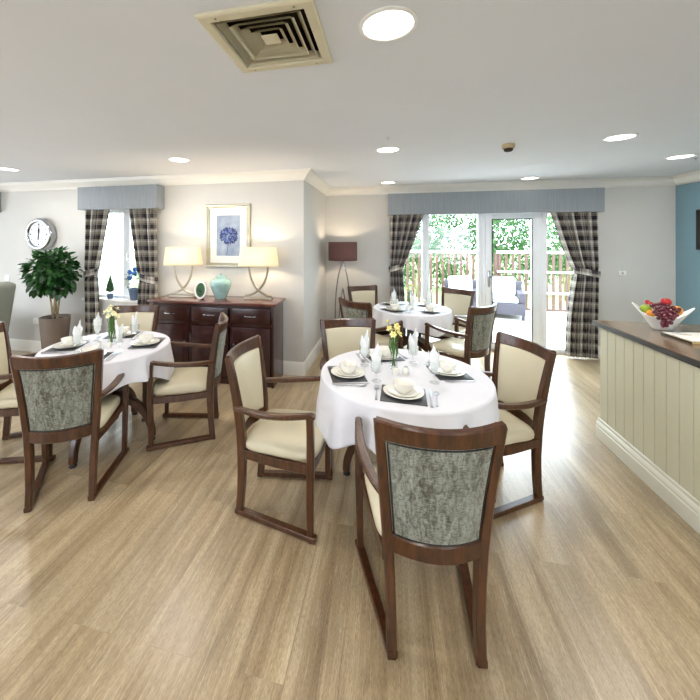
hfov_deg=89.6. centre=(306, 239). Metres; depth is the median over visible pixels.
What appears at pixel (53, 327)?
potted plant
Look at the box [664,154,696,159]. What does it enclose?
recessed light
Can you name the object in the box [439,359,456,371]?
bowl
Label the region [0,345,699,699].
floor
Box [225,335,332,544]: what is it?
dining chair
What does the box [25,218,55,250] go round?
wall clock
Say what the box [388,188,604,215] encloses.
pelmet
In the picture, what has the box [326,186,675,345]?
wall
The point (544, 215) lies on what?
window
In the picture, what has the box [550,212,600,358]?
curtain
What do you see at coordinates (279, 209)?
wall
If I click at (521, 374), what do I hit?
dining chair
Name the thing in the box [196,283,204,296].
photo
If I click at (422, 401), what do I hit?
placemat
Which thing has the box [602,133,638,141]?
recessed light
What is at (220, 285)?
ginger jar
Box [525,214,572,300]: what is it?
shrub
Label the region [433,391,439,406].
spoon
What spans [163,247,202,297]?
table lamp
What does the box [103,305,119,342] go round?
flower vase
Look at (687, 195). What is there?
wall
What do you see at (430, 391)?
knife
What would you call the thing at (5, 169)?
diffuser
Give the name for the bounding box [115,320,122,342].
napkin
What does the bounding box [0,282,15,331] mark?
armchair
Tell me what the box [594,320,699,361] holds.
countertop
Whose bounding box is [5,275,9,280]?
light switch
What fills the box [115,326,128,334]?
bowl
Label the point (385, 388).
dinner plate
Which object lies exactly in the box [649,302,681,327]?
grape bunch
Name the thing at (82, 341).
dinner plate
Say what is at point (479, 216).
window
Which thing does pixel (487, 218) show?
door
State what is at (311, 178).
trim
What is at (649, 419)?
counter
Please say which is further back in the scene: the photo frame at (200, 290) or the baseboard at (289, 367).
the baseboard at (289, 367)
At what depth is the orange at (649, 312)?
2.60 m
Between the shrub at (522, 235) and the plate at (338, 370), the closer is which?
the plate at (338, 370)
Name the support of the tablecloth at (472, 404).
on the round table at (350, 451)
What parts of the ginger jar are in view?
lid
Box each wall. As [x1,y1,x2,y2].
[0,180,308,361]
[309,184,325,353]
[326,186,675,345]
[676,181,699,324]
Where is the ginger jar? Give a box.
[210,273,231,298]
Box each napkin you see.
[72,320,82,343]
[93,312,101,332]
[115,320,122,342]
[132,312,137,332]
[360,330,368,356]
[371,342,381,371]
[391,288,395,301]
[408,328,417,353]
[410,291,413,305]
[427,290,431,303]
[429,344,439,372]
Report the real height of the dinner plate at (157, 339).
0.018 m
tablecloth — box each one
[35,331,173,397]
[316,349,499,453]
[372,301,452,336]
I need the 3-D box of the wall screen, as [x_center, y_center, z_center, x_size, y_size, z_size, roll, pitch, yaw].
[4.639,-0.125,3.751,0.052,0.490,1.040,0,0,13]
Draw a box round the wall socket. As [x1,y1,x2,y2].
[33,318,38,323]
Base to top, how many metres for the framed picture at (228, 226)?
0.790 m
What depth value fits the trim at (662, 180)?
5.01 m
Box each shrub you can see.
[409,215,453,296]
[457,214,530,275]
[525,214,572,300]
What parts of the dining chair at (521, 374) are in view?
arm, leg, rail, seat, backrest, seat frame, arm, rail, leg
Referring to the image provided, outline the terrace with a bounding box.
[102,291,566,347]
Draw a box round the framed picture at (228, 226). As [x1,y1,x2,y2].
[206,203,250,267]
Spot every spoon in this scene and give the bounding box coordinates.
[335,384,366,385]
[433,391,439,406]
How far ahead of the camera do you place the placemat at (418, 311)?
4.16 m
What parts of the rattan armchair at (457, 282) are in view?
backrest, arm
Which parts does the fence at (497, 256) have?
post, rail, rail, rail, rail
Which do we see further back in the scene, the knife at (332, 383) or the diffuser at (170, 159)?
the diffuser at (170, 159)
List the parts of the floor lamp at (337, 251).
loop stem, loop stem, lamp shade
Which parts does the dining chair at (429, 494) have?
leg, arm, seat frame, seat, leg, backrest, rail, panel, rail, leg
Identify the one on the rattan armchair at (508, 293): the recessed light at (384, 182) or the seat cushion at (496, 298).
the seat cushion at (496, 298)
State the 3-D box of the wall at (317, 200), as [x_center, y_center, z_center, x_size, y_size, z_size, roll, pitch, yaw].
[0.061,0.395,5.231,0.280,2.450,1.540,0,0,13]
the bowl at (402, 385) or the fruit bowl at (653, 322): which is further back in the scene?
the fruit bowl at (653, 322)
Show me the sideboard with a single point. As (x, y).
(182, 319)
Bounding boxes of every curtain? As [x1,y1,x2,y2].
[84,209,109,335]
[129,208,158,304]
[389,214,423,345]
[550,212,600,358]
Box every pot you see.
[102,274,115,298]
[106,341,111,348]
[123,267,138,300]
[393,366,398,375]
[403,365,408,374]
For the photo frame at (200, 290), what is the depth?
4.08 m
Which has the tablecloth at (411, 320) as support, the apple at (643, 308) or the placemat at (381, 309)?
the placemat at (381, 309)
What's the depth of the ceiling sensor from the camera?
3.01 m
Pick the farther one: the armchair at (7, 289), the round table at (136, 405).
the armchair at (7, 289)
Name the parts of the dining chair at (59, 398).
leg, leg, rail, panel, rail, leg, seat, seat frame, arm, leg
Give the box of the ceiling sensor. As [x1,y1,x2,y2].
[502,143,514,151]
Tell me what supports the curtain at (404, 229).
hanging from the pelmet at (573, 199)
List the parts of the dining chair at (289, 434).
leg, rail, backrest, rail, leg, arm, seat frame, seat, arm, leg, leg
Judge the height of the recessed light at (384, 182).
0.006 m
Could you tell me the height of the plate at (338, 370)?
0.015 m
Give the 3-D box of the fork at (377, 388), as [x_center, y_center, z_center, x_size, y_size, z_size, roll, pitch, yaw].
[0.395,0.861,1.985,0.025,0.007,0.196,0,0,12]
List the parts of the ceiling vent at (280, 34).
plate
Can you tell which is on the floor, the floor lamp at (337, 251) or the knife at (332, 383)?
the floor lamp at (337, 251)
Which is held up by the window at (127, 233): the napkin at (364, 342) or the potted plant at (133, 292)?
the potted plant at (133, 292)
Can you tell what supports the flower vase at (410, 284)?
on the tablecloth at (411, 320)
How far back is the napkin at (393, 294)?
4.50 m
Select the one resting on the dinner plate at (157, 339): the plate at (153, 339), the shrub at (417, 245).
the plate at (153, 339)
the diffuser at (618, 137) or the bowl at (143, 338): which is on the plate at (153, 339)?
the bowl at (143, 338)
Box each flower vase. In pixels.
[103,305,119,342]
[386,319,401,365]
[406,283,415,306]
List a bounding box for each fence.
[406,250,476,304]
[494,251,572,311]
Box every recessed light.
[0,167,19,170]
[167,157,189,161]
[359,6,417,41]
[376,146,400,152]
[380,181,395,183]
[521,177,539,179]
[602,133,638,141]
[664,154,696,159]
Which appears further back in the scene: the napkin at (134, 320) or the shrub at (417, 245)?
the shrub at (417, 245)
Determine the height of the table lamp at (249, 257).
0.610 m
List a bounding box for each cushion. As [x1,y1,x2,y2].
[448,276,472,289]
[493,277,515,294]
[493,295,517,302]
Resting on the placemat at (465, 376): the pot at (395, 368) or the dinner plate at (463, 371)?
the dinner plate at (463, 371)
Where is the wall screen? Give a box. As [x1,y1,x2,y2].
[696,209,699,249]
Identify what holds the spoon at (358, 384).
on the tablecloth at (472, 404)
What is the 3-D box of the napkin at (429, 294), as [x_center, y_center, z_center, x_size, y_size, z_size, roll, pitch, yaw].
[1.543,0.713,4.410,0.046,0.178,0.067,0,0,2]
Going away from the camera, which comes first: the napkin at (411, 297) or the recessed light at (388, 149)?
the recessed light at (388, 149)
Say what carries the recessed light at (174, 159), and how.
in the ceiling
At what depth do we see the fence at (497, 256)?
7.87 m
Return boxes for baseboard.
[9,338,304,375]
[304,338,322,375]
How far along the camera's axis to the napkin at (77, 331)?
2.70 m
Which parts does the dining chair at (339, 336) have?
arm, leg, rail, backrest, leg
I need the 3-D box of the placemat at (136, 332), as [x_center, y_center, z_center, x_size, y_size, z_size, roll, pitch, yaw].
[-1.675,0.864,3.181,0.244,0.004,0.216,0,0,-7]
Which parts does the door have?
handle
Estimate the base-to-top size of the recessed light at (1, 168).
0.006 m
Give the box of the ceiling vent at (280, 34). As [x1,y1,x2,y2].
[194,0,332,72]
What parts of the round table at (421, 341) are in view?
leg, leg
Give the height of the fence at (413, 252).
1.400 m
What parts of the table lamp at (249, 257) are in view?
arc arm, lamp shade, arc arm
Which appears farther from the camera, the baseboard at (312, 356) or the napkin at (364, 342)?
the baseboard at (312, 356)
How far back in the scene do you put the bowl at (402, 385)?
1.95 m
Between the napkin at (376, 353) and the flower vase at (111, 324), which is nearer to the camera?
the napkin at (376, 353)
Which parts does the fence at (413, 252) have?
rail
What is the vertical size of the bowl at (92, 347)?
0.055 m
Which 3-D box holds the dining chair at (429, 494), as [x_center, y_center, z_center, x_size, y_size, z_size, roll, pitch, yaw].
[0.512,1.145,1.541,0.580,0.950,0.604,0,0,5]
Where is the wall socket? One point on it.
(35, 320)
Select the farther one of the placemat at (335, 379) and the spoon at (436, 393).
the placemat at (335, 379)
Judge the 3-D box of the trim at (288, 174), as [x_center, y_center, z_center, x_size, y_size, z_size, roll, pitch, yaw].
[-3.176,-0.772,4.848,6.625,0.115,0.105,0,0,13]
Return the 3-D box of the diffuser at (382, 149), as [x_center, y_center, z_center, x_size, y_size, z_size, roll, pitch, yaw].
[0.743,-0.827,3.210,0.188,0.004,0.188,0,0,13]
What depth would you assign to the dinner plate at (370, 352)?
2.53 m
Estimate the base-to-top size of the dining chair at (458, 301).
0.950 m
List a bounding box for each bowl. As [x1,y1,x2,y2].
[61,336,74,345]
[81,345,98,351]
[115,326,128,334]
[138,334,152,342]
[339,360,356,373]
[379,345,391,356]
[390,304,398,309]
[393,378,413,393]
[426,305,435,310]
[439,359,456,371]
[632,302,694,330]
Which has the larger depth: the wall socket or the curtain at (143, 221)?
the wall socket
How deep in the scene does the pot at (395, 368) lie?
2.24 m
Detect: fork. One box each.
[375,384,378,399]
[444,380,474,381]
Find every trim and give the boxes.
[0,168,309,191]
[304,168,330,195]
[327,176,674,195]
[672,170,699,185]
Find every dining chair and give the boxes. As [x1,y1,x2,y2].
[0,321,55,463]
[9,348,128,512]
[110,305,159,421]
[146,312,227,451]
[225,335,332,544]
[320,318,375,471]
[338,297,402,348]
[347,285,398,343]
[355,416,507,668]
[418,287,475,352]
[424,302,497,377]
[481,331,556,518]
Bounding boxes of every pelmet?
[78,184,164,210]
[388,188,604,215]
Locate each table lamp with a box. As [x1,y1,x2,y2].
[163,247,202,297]
[238,247,278,299]
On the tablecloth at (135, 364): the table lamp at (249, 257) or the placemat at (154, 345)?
the placemat at (154, 345)
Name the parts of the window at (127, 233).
sill, frame, sash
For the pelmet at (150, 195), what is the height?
0.305 m
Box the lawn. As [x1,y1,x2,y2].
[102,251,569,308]
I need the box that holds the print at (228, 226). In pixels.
[217,215,239,255]
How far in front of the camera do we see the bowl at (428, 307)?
4.18 m
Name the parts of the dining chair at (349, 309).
rail, panel, leg, seat, arm, leg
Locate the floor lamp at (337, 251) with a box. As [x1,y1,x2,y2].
[328,242,356,318]
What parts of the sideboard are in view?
door, drawer, drawer, door, drawer, door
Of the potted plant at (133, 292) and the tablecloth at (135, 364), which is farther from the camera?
the potted plant at (133, 292)
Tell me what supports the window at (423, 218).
in the wall at (637, 225)
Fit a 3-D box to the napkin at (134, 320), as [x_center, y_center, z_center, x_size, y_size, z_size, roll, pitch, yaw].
[-1.499,0.713,3.047,0.047,0.178,0.067,0,0,-24]
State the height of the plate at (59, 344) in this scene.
0.015 m
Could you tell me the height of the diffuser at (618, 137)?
0.004 m
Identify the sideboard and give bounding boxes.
[147,294,285,388]
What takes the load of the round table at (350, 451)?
on the floor
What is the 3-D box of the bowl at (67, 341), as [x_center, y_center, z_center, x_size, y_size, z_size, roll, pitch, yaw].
[-1.931,0.823,2.843,0.116,0.055,0.116,0,0,-7]
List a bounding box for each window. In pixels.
[81,209,137,302]
[422,214,424,338]
[425,214,481,343]
[542,212,564,353]
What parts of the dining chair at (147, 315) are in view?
backrest, rail, leg, leg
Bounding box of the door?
[482,213,541,349]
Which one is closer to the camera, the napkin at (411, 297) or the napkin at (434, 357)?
the napkin at (434, 357)
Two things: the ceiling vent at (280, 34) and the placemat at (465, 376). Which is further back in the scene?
the placemat at (465, 376)
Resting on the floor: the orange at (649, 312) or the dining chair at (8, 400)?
the dining chair at (8, 400)
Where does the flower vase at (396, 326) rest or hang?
on the tablecloth at (472, 404)
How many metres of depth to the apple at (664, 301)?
2.58 m
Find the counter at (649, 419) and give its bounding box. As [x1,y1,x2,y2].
[593,320,699,534]
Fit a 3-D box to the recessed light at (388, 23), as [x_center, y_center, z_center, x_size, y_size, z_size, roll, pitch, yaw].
[0.312,-0.826,1.350,0.224,0.006,0.224,0,0,13]
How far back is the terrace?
6.68 m
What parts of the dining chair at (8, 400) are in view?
rail, rail, backrest, arm, leg, seat, seat frame, arm, leg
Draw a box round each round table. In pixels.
[68,386,155,468]
[343,445,354,475]
[394,329,424,350]
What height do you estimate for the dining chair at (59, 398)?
0.950 m
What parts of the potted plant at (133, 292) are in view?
pot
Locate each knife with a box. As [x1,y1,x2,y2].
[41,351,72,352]
[332,383,368,384]
[429,389,433,407]
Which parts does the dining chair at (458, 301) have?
seat frame, leg, seat, backrest, rail, arm, leg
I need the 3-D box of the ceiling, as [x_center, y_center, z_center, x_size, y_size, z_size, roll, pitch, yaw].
[-1.603,-0.930,1.500,11.760,0.200,9.560,0,0,13]
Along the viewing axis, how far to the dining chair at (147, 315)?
3.60 m
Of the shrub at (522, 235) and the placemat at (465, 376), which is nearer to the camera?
the placemat at (465, 376)
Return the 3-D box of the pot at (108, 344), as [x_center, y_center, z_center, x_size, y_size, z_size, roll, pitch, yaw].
[-1.592,0.839,2.811,0.042,0.054,0.042,0,0,13]
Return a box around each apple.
[640,304,651,312]
[660,298,671,304]
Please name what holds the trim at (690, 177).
attached to the wall at (687, 195)
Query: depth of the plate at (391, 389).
1.94 m
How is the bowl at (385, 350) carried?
on the plate at (388, 356)
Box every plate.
[52,340,84,347]
[56,341,80,346]
[131,338,159,345]
[134,338,155,343]
[331,366,365,377]
[335,367,361,375]
[368,351,398,359]
[381,353,394,357]
[383,383,423,399]
[388,385,418,396]
[429,366,465,375]
[438,367,460,373]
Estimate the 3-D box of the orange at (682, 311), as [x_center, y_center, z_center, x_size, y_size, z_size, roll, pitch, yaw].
[2.705,0.517,2.571,0.084,0.076,0.083,0,0,13]
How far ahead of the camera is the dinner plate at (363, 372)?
2.22 m
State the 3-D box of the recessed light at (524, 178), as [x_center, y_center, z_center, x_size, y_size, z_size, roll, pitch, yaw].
[2.987,-0.826,4.687,0.224,0.006,0.224,0,0,13]
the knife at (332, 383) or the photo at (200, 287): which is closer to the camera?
the knife at (332, 383)
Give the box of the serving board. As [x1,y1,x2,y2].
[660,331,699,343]
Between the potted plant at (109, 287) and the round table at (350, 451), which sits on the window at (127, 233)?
the potted plant at (109, 287)
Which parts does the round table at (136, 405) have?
leg, leg, leg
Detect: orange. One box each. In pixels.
[646,310,654,316]
[670,305,683,315]
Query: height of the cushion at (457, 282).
0.419 m
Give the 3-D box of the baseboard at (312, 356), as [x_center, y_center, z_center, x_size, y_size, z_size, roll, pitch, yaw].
[0.142,1.540,4.915,0.020,0.160,1.560,0,0,13]
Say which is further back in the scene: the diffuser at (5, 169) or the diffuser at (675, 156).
the diffuser at (5, 169)
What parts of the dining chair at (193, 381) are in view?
leg, leg, seat, seat frame, arm, arm, leg, leg, rail, panel, rail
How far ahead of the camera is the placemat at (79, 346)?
2.75 m
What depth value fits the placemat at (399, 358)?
2.52 m
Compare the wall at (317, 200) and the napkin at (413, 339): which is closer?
the napkin at (413, 339)
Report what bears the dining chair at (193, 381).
on the floor
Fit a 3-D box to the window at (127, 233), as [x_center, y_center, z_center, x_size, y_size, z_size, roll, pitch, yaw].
[-2.538,0.200,4.867,1.200,1.280,0.242,0,0,13]
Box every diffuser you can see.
[0,168,17,170]
[169,158,188,161]
[378,147,397,151]
[605,134,635,140]
[667,155,693,158]
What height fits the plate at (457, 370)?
0.015 m
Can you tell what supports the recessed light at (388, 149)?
in the ceiling
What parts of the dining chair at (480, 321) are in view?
leg, arm, seat frame, seat, leg, arm, leg, rail, panel, rail, leg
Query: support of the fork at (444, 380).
on the tablecloth at (472, 404)
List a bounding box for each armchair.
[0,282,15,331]
[444,276,476,306]
[493,277,525,320]
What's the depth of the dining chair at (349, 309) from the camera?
3.92 m
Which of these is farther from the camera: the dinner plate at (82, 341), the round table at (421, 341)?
the round table at (421, 341)
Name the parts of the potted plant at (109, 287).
pot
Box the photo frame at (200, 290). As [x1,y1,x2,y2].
[194,281,206,298]
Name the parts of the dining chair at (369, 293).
leg, rail, backrest, leg, seat frame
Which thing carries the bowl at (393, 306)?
on the plate
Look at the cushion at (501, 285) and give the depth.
7.69 m
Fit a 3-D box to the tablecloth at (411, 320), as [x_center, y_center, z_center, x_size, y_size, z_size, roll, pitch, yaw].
[1.333,0.987,4.474,1.016,0.241,1.045,0,0,13]
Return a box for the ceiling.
[0,0,699,187]
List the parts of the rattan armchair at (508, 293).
backrest, arm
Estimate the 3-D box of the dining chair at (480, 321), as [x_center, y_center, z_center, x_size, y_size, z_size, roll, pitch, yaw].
[1.716,1.145,3.841,0.580,0.950,0.604,0,0,-32]
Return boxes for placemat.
[44,341,89,351]
[103,331,140,338]
[127,339,163,348]
[328,367,367,382]
[366,352,404,361]
[380,384,427,406]
[381,309,405,312]
[418,311,444,314]
[426,365,473,379]
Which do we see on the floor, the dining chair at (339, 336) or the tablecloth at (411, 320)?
the dining chair at (339, 336)
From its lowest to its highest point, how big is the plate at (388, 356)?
0.015 m
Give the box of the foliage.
[403,214,571,288]
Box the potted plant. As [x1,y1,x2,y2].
[18,246,85,348]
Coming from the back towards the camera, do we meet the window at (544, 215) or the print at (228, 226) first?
the window at (544, 215)
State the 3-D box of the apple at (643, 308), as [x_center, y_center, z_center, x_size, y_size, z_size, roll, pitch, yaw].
[2.588,0.523,2.675,0.070,0.063,0.069,0,0,13]
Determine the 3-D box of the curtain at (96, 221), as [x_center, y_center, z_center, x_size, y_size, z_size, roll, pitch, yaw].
[-2.860,0.583,4.732,0.376,2.020,0.132,0,0,21]
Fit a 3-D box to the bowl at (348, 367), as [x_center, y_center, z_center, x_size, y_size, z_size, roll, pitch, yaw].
[0.266,0.823,2.253,0.116,0.055,0.116,0,0,-4]
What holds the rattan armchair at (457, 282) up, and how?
on the terrace
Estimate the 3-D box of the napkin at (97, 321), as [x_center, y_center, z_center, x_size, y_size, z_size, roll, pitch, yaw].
[-1.807,0.713,3.018,0.046,0.178,0.067,0,0,27]
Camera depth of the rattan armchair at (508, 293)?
7.36 m
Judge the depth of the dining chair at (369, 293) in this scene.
5.16 m
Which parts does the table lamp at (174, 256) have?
arc arm, lamp shade, arc arm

